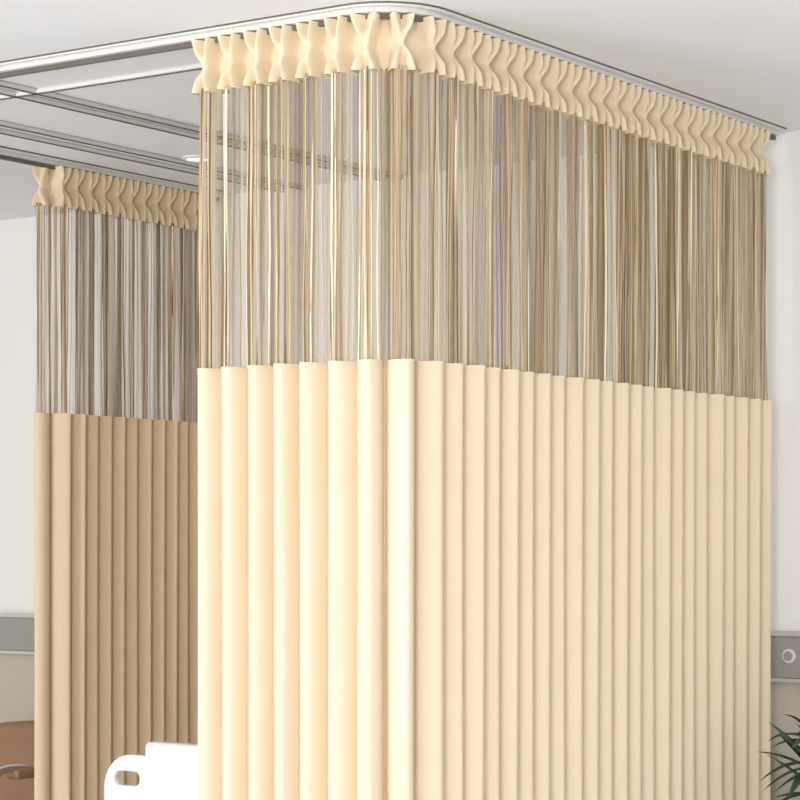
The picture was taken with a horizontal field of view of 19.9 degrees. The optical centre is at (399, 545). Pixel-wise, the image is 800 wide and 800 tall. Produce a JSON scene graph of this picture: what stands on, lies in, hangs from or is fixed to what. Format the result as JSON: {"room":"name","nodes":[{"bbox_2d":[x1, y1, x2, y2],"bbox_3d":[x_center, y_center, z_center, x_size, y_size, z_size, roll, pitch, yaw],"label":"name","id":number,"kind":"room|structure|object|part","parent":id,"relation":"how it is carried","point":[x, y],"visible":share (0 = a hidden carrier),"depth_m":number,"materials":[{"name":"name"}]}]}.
{"room":"hospital room","nodes":[
{"label":"hospital room","id":0,"kind":"room"},
{"bbox_2d":[0,131,799,630],"bbox_3d":[1.324,0.139,6.665,8.800,2.722,0.100,0,0,35],"label":"wall","id":1,"kind":"structure","parent":0,"point":[17,236],"depth_m":7.71,"materials":[{"name":"paint"}]},
{"bbox_2d":[0,654,799,799],"bbox_3d":[1.294,0.897,6.613,8.790,1.005,0.020,0,0,35],"label":"wainscoting","id":2,"kind":"structure","parent":1,"relation":"attached to","point":[16,670],"depth_m":6.73,"materials":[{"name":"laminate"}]},
{"bbox_2d":[0,613,799,682],"bbox_3d":[1.282,0.325,6.595,8.790,0.150,0.062,0,0,35],"label":"panel","id":3,"kind":"object","parent":1,"relation":"attached to","point":[16,629],"visible":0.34,"depth_m":6.70,"materials":[{"name":"metal"}]},
{"bbox_2d":[782,649,795,663],"bbox_3d":[1.138,0.322,6.668,0.044,0.044,0.012,0,0,35],"label":"outlet","id":4,"kind":"object","parent":3,"relation":"attached to","point":[788,655],"depth_m":6.66,"materials":[{"name":"white plastic"}]},
{"bbox_2d":[0,0,799,219],"bbox_3d":[-0.947,-1.272,3.379,8.800,0.100,8.090,0,0,35],"label":"ceiling","id":5,"kind":"structure","parent":0,"point":[743,56],"depth_m":5.74,"materials":[{"name":"paint"}]},
{"bbox_2d":[0,63,201,99],"bbox_3d":[-1.825,-1.215,6.690,3.570,0.014,0.026,0,0,35],"label":"rail","id":6,"kind":"object","parent":5,"relation":"attached to","point":[197,66],"depth_m":5.94,"materials":[{"name":"white metal"}]},
{"bbox_2d":[0,146,221,799],"bbox_3d":[-2.838,0.079,4.710,0.120,2.602,7.730,0,0,35],"label":"privacy curtain","id":7,"kind":"object","parent":5,"relation":"hanging from","point":[116,496],"visible":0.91,"depth_m":7.42,"materials":[{"name":"beige fabric"}]},
{"bbox_2d":[0,128,283,191],"bbox_3d":[-2.644,-1.215,4.551,0.026,0.014,7.889,0,0,35],"label":"rail","id":8,"kind":"object","parent":5,"relation":"attached to","point":[2,131],"depth_m":7.06,"materials":[{"name":"grey metal"}]},
{"bbox_2d":[0,120,297,188],"bbox_3d":[-2.570,-1.215,4.500,0.026,0.014,7.889,0,0,35],"label":"rail","id":9,"kind":"object","parent":5,"relation":"attached to","point":[6,124],"depth_m":6.93,"materials":[{"name":"grey metal"}]},
{"bbox_2d":[0,88,379,180],"bbox_3d":[-2.301,-1.215,4.314,0.026,0.014,7.889,0,0,35],"label":"rail","id":10,"kind":"object","parent":5,"relation":"attached to","point":[5,92],"depth_m":6.51,"materials":[{"name":"grey metal"}]},
{"bbox_2d":[182,155,206,162],"bbox_3d":[-0.637,-1.217,7.170,0.100,0.010,0.100,0,0,35],"label":"recessed light","id":11,"kind":"object","parent":5,"relation":"in","point":[188,158],"visible":0.57,"depth_m":7.16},
{"bbox_2d":[0,80,402,178],"bbox_3d":[-2.239,-1.215,4.271,0.026,0.014,7.889,0,0,35],"label":"rail","id":12,"kind":"object","parent":5,"relation":"attached to","point":[5,84],"depth_m":6.41,"materials":[{"name":"grey metal"}]},
{"bbox_2d":[0,1,786,799],"bbox_3d":[-1.167,0.079,7.056,4.236,2.602,1.970,0,0,35],"label":"privacy curtain","id":13,"kind":"object","parent":5,"relation":"hanging from","point":[430,578],"visible":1,"depth_m":5.41,"materials":[{"name":"beige fabric"}]},
{"bbox_3d":[-0.975,1.550,3.338,8.800,0.100,7.990,0,0,35],"label":"floor","id":14,"kind":"structure","parent":0,"visible":0},
{"bbox_2d":[0,720,33,799],"bbox_3d":[-1.442,1.056,7.807,0.726,0.872,0.714,0,0,35],"label":"armchair","id":15,"kind":"object","parent":14,"relation":"on","point":[16,737],"visible":0.34,"depth_m":8.04,"materials":[{"name":"brown leather"}]},
{"bbox_3d":[-1.168,1.103,7.614,0.026,0.777,0.619,0,0,35],"label":"arm frame","id":16,"kind":"part","parent":15,"relation":"part of","materials":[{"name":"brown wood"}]},
{"bbox_2d":[104,741,197,799],"bbox_3d":[0.126,0.993,6.205,0.932,1.014,1.772,0,0,35],"label":"hospital bed","id":17,"kind":"object","parent":14,"relation":"on","point":[167,770],"visible":0.2,"depth_m":5.63,"materials":[{"name":"white plastic"}]},
{"bbox_3d":[-0.363,0.789,5.497,0.920,0.534,0.024,0,0,35],"label":"footboard","id":18,"kind":"part","parent":17,"relation":"part of","materials":[{"name":"white plastic"}]},
{"bbox_3d":[-0.363,0.758,5.497,0.632,0.544,0.052,0,0,35],"label":"footboard panel","id":19,"kind":"part","parent":17,"relation":"part of","materials":[{"name":"white plastic"}]},
{"bbox_2d":[760,714,799,799],"bbox_3d":[1.229,0.942,6.089,0.567,1.117,0.536,0,0,17],"label":"potted palm","id":20,"kind":"object","parent":14,"relation":"on","point":[793,743],"visible":1,"depth_m":6.13,"materials":[{"name":"plant"}]}
]}

